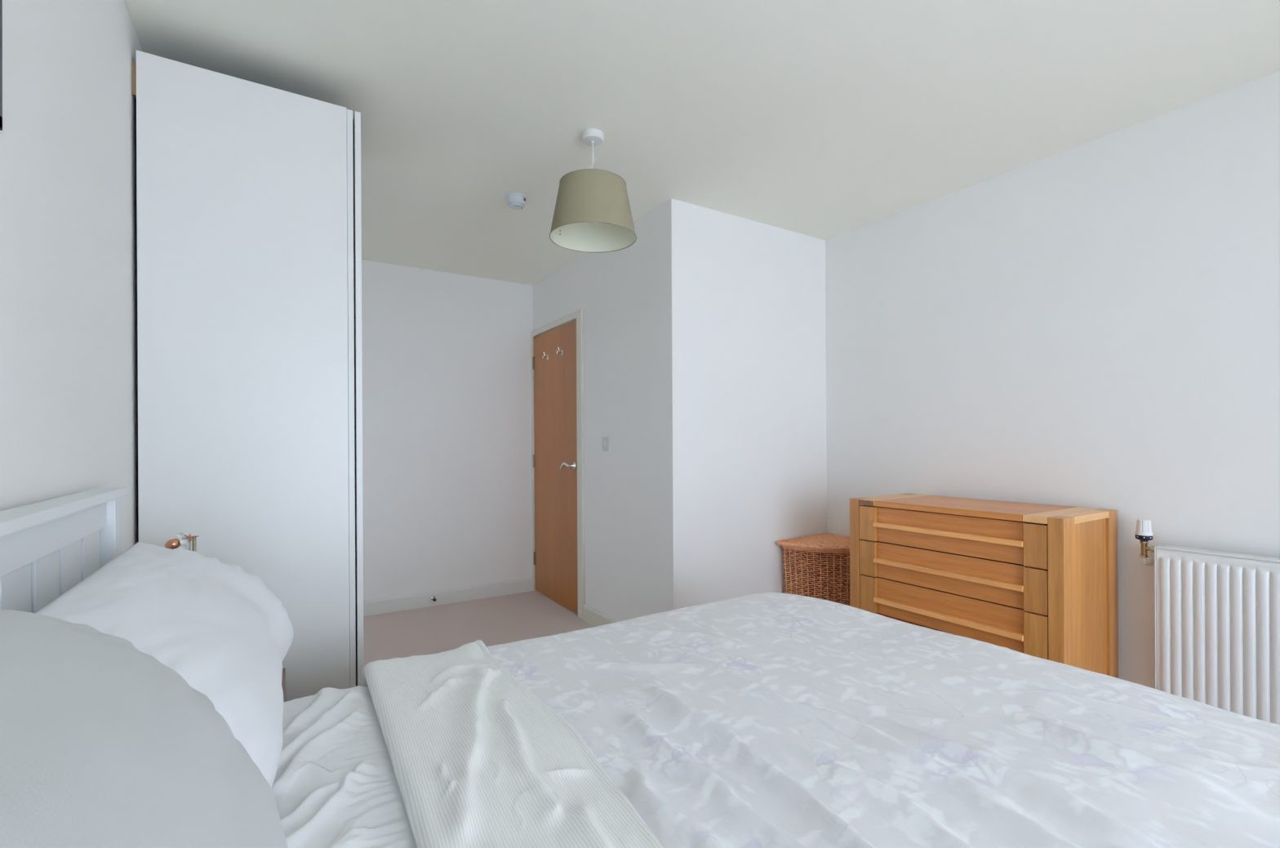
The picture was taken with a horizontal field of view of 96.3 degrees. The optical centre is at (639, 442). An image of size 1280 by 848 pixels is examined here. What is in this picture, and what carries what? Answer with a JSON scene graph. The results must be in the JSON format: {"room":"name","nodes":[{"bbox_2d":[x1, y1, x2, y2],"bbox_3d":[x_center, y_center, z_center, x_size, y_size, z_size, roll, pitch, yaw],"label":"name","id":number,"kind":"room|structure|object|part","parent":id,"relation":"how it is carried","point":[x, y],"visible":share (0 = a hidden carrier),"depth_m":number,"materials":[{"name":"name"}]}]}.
{"room":"bedroom","nodes":[
{"label":"bedroom","id":0,"kind":"room"},
{"bbox_2d":[0,0,142,552],"bbox_3d":[-1.000,-0.033,0.805,0.120,2.380,6.268,0,0,-32],"label":"wall","id":1,"kind":"structure","parent":0,"point":[68,297],"depth_m":1.15,"materials":[{"name":"paint"}]},
{"bbox_2d":[0,0,2,130],"bbox_3d":[-0.812,-0.724,0.627,0.011,0.520,0.522,0,-1,-32],"label":"picture frame","id":2,"kind":"object","parent":1,"relation":"attached to","point":[1,1],"visible":1,"depth_m":0.84,"materials":[{"name":"black"}]},
{"bbox_2d":[361,259,533,600],"bbox_3d":[-1.673,-0.029,4.013,2.156,2.380,0.120,0,0,-32],"label":"wall","id":3,"kind":"structure","parent":0,"point":[447,492],"depth_m":4.11,"materials":[{"name":"paint"}]},
{"bbox_2d":[430,595,435,601],"bbox_3d":[-1.448,1.104,4.026,0.036,0.036,0.060,0,0,-32],"label":"door stop","id":4,"kind":"object","parent":3,"relation":"attached to","point":[433,597],"visible":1,"depth_m":4.04,"materials":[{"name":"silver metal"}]},
{"bbox_2d":[363,577,533,616],"bbox_3d":[-1.683,1.111,3.924,2.035,0.100,0.016,0,0,-32],"label":"baseboard","id":5,"kind":"structure","parent":3,"relation":"attached to","point":[393,604],"depth_m":4.10,"materials":[{"name":"white paint"}]},
{"bbox_2d":[363,591,594,666],"bbox_3d":[0.407,1.200,1.686,3.428,0.100,6.268,0,0,-32],"label":"floor","id":6,"kind":"structure","parent":0,"point":[510,618],"depth_m":3.62,"materials":[{"name":"carpet"}]},
{"bbox_2d":[0,487,128,613],"bbox_3d":[0.094,0.624,1.134,2.058,1.056,1.633,0,0,-32],"label":"headboard","id":7,"kind":"object","parent":6,"relation":"on","point":[47,548],"visible":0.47,"depth_m":0.95,"materials":[{"name":"white paint"}]},
{"bbox_3d":[-0.762,0.150,0.598,0.022,0.062,1.495,0,0,-32],"label":"headboard rail","id":8,"kind":"part","parent":7,"relation":"part of","materials":[{"name":"white paint"}]},
{"bbox_3d":[-1.171,0.640,1.259,0.043,1.037,0.066,0,0,-32],"label":"headboard post","id":9,"kind":"part","parent":7,"relation":"part of","materials":[{"name":"white paint"}]},
{"bbox_3d":[0.104,0.743,1.150,1.965,0.213,1.430,0,0,-32],"label":"mattress","id":10,"kind":"object","parent":7,"relation":"on","visible":0},
{"bbox_2d":[271,685,417,847],"bbox_3d":[-0.498,0.718,0.766,0.533,0.231,1.524,0,0,-32],"label":"sheet","id":11,"kind":"object","parent":10,"relation":"on","point":[335,785],"visible":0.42,"depth_m":1.05,"materials":[{"name":"fabric"}]},
{"bbox_2d":[0,609,288,847],"bbox_3d":[-0.358,0.358,0.341,0.282,0.412,0.760,0,0,-32],"label":"pillow","id":12,"kind":"object","parent":11,"relation":"on","point":[104,744],"visible":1,"depth_m":0.42,"materials":[{"name":"fabric"}]},
{"bbox_2d":[35,542,293,787],"bbox_3d":[-0.772,0.388,1.005,0.294,0.356,0.758,0,0,-32],"label":"pillow","id":13,"kind":"object","parent":11,"relation":"on","point":[217,624],"visible":0.68,"depth_m":0.88,"materials":[{"name":"fabric"}]},
{"bbox_2d":[360,592,1279,847],"bbox_3d":[0.360,0.835,1.304,1.667,0.550,1.666,0,0,-32],"label":"duvet","id":14,"kind":"object","parent":10,"relation":"on","point":[763,720],"visible":1,"depth_m":1.11,"materials":[{"name":"fabric"}]},
{"bbox_2d":[131,50,364,701],"bbox_3d":[-1.363,0.014,2.058,0.598,2.290,0.600,0,0,-32],"label":"wardrobe","id":15,"kind":"object","parent":6,"relation":"on","point":[249,352],"visible":0.6,"depth_m":1.80,"materials":[{"name":"laminate"}]},
{"bbox_3d":[-1.119,0.015,2.213,0.019,2.287,0.598,0,0,-32],"label":"panel","id":16,"kind":"part","parent":15,"relation":"part of","materials":[{"name":"laminate"}]},
{"bbox_2d":[281,667,286,702],"bbox_3d":[-1.160,0.930,1.553,0.342,0.456,0.330,0,0,-32],"label":"bedside table","id":17,"kind":"object","parent":6,"relation":"on","point":[283,679],"visible":0.03,"depth_m":1.66,"materials":[{"name":"brown wood"}]},
{"bbox_2d":[164,533,199,551],"bbox_3d":[-1.220,0.472,1.534,0.092,0.460,0.092,0,0,-32],"label":"ornament","id":18,"kind":"object","parent":17,"relation":"on","point":[172,544],"visible":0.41,"depth_m":1.53,"materials":[{"name":"gold metal"}]},
{"bbox_3d":[-1.210,0.443,1.541,0.005,0.362,0.005,0,0,-32],"label":"steel rod","id":19,"kind":"part","parent":18,"relation":"part of","materials":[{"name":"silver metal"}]},
{"bbox_2d":[776,532,849,605],"bbox_3d":[1.072,0.844,3.189,0.448,0.597,0.446,0,0,-32],"label":"laundry basket","id":20,"kind":"object","parent":6,"relation":"on","point":[824,544],"visible":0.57,"depth_m":3.16,"materials":[{"name":"wicker"}]},
{"bbox_2d":[849,493,1118,678],"bbox_3d":[1.449,0.707,2.515,0.480,0.874,0.894,0,0,-32],"label":"dresser","id":21,"kind":"object","parent":6,"relation":"on","point":[1040,580],"visible":0.69,"depth_m":2.25,"materials":[{"name":"brown wood"}]},
{"bbox_3d":[1.065,0.709,2.772,0.084,0.874,0.050,0,0,-32],"label":"post","id":22,"kind":"part","parent":21,"relation":"part of","materials":[{"name":"brown wood"}]},
{"bbox_3d":[1.277,0.896,2.404,0.010,0.195,0.632,0,0,-32],"label":"drawer","id":23,"kind":"part","parent":21,"relation":"part of","materials":[{"name":"brown wood"}]},
{"bbox_3d":[1.258,0.380,2.393,0.029,0.022,0.627,0,0,-32],"label":"bar handle","id":24,"kind":"part","parent":21,"relation":"part of","materials":[{"name":"brown wood"}]},
{"bbox_3d":[1.260,0.729,2.393,0.029,0.022,0.627,0,0,-32],"label":"bar handle","id":25,"kind":"part","parent":21,"relation":"part of","materials":[{"name":"brown wood"}]},
{"bbox_3d":[1.259,0.546,2.393,0.029,0.022,0.627,0,0,-32],"label":"bar handle","id":26,"kind":"part","parent":21,"relation":"part of","materials":[{"name":"brown wood"}]},
{"bbox_3d":[1.276,0.712,2.404,0.010,0.163,0.632,0,0,-32],"label":"drawer","id":27,"kind":"part","parent":21,"relation":"part of","materials":[{"name":"brown wood"}]},
{"bbox_3d":[1.275,0.545,2.404,0.010,0.161,0.632,0,0,-32],"label":"drawer","id":28,"kind":"part","parent":21,"relation":"part of","materials":[{"name":"brown wood"}]},
{"bbox_3d":[1.274,0.381,2.404,0.010,0.158,0.632,0,0,-32],"label":"drawer","id":29,"kind":"part","parent":21,"relation":"part of","materials":[{"name":"brown wood"}]},
{"bbox_3d":[1.514,0.707,2.058,0.084,0.874,0.050,0,0,-32],"label":"post","id":30,"kind":"part","parent":21,"relation":"part of","materials":[{"name":"brown wood"}]},
{"bbox_3d":[1.684,0.689,2.154,0.306,0.789,0.012,0,0,-32],"label":"panel","id":31,"kind":"part","parent":21,"relation":"part of","materials":[{"name":"brown wood"}]},
{"bbox_3d":[1.843,0.705,2.264,0.081,0.874,0.050,0,0,-32],"label":"post","id":32,"kind":"part","parent":21,"relation":"part of","materials":[{"name":"brown wood"}]},
{"bbox_2d":[533,207,660,621],"bbox_3d":[-0.314,-0.036,3.764,0.120,2.380,1.749,0,0,-32],"label":"wall","id":33,"kind":"structure","parent":0,"point":[616,292],"depth_m":3.35,"materials":[{"name":"paint"}]},
{"bbox_2d":[532,320,577,614],"bbox_3d":[-0.627,0.167,4.118,0.102,1.960,0.776,0,0,-32],"label":"door","id":34,"kind":"structure","parent":33,"relation":"in","point":[554,358],"depth_m":4.09,"materials":[{"name":"brown wood"}]},
{"bbox_3d":[-0.488,0.160,3.861,0.062,0.055,0.148,0,0,-32],"label":"lever handle","id":35,"kind":"part","parent":34,"relation":"part of","materials":[{"name":"silver metal"}]},
{"bbox_2d":[530,309,584,619],"bbox_3d":[-0.553,0.146,4.129,0.138,2.018,0.874,0,0,-32],"label":"trim","id":36,"kind":"structure","parent":33,"relation":"attached to","point":[578,315],"depth_m":3.76,"materials":[{"name":"beige paint"}]},
{"bbox_2d":[582,604,618,626],"bbox_3d":[-0.101,1.103,3.308,0.016,0.100,0.992,0,0,-32],"label":"baseboard","id":37,"kind":"structure","parent":33,"relation":"attached to","point":[591,615],"depth_m":3.58,"materials":[{"name":"beige paint"}]},
{"bbox_2d":[602,436,610,451],"bbox_3d":[-0.206,0.012,3.468,0.013,0.086,0.086,0,0,-32],"label":"light switch","id":38,"kind":"object","parent":33,"relation":"attached to","point":[606,440],"visible":1,"depth_m":3.46,"materials":[{"name":"plastic"}]},
{"bbox_2d":[124,0,1279,285],"bbox_3d":[0.394,-1.280,1.686,3.428,0.100,6.268,0,0,-32],"label":"ceiling","id":39,"kind":"structure","parent":0,"point":[821,119],"depth_m":1.99,"materials":[{"name":"paint"}]},
{"bbox_2d":[505,191,527,209],"bbox_3d":[-0.617,-1.195,2.856,0.106,0.058,0.106,0,0,-32],"label":"smoke detector","id":40,"kind":"object","parent":39,"relation":"attached to","point":[515,200],"visible":1,"depth_m":2.82,"materials":[{"name":"white plastic"}]},
{"bbox_3d":[-0.617,-1.219,2.856,0.106,0.011,0.106,0,0,-32],"label":"plate","id":41,"kind":"part","parent":40,"relation":"part of","materials":[{"name":"white plastic"}]},
{"bbox_2d":[549,128,636,253],"bbox_3d":[-0.188,-1.019,2.284,0.346,0.415,0.346,0,0,-32],"label":"pendant lamp","id":42,"kind":"object","parent":39,"relation":"hanging from","point":[593,214],"visible":1,"depth_m":2.19,"materials":[{"name":"beige fabric"}]},
{"bbox_3d":[-0.187,-0.919,2.284,0.343,0.212,0.343,0,0,-32],"label":"lamp shade","id":43,"kind":"part","parent":42,"relation":"part of","materials":[{"name":"fabric"}]},
{"bbox_3d":[-0.188,-1.025,2.284,0.265,0.003,0.265,0,0,-32],"label":"shade trim","id":44,"kind":"part","parent":42,"relation":"part of","materials":[{"name":"fabric"}]},
{"bbox_3d":[-0.190,-1.089,2.283,0.012,0.215,0.006,0,0,-32],"label":"cord","id":45,"kind":"part","parent":42,"relation":"part of","materials":[{"name":"white plastic"}]},
{"bbox_3d":[-0.187,-0.813,2.284,0.346,0.003,0.346,0,0,-32],"label":"shade trim","id":46,"kind":"part","parent":42,"relation":"part of","materials":[{"name":"fabric"}]},
{"bbox_2d":[657,198,826,612],"bbox_3d":[0.671,-0.042,3.280,1.272,2.380,0.120,0,0,-32],"label":"wall","id":47,"kind":"structure","parent":0,"point":[742,329],"depth_m":3.12,"materials":[{"name":"paint"}]},
{"bbox_2d":[825,71,1279,688],"bbox_3d":[2.330,-0.050,1.725,0.120,2.380,4.279,0,0,-32],"label":"wall","id":48,"kind":"structure","parent":0,"point":[1095,323],"depth_m":2.33,"materials":[{"name":"paint"}]},
{"bbox_2d":[1134,519,1279,724],"bbox_3d":[2.185,0.633,1.738,0.117,0.684,1.067,0,0,-32],"label":"radiator","id":49,"kind":"object","parent":48,"relation":"attached to","point":[1217,618],"visible":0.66,"depth_m":1.96,"materials":[{"name":"metal"}]},
{"bbox_2d":[1155,544,1279,562],"bbox_3d":[2.186,0.384,1.700,0.069,0.006,1.000,0,0,-32],"label":"grille","id":50,"kind":"object","parent":49,"relation":"attached to","point":[1158,549],"depth_m":1.98,"materials":[{"name":"metal"}]}
]}

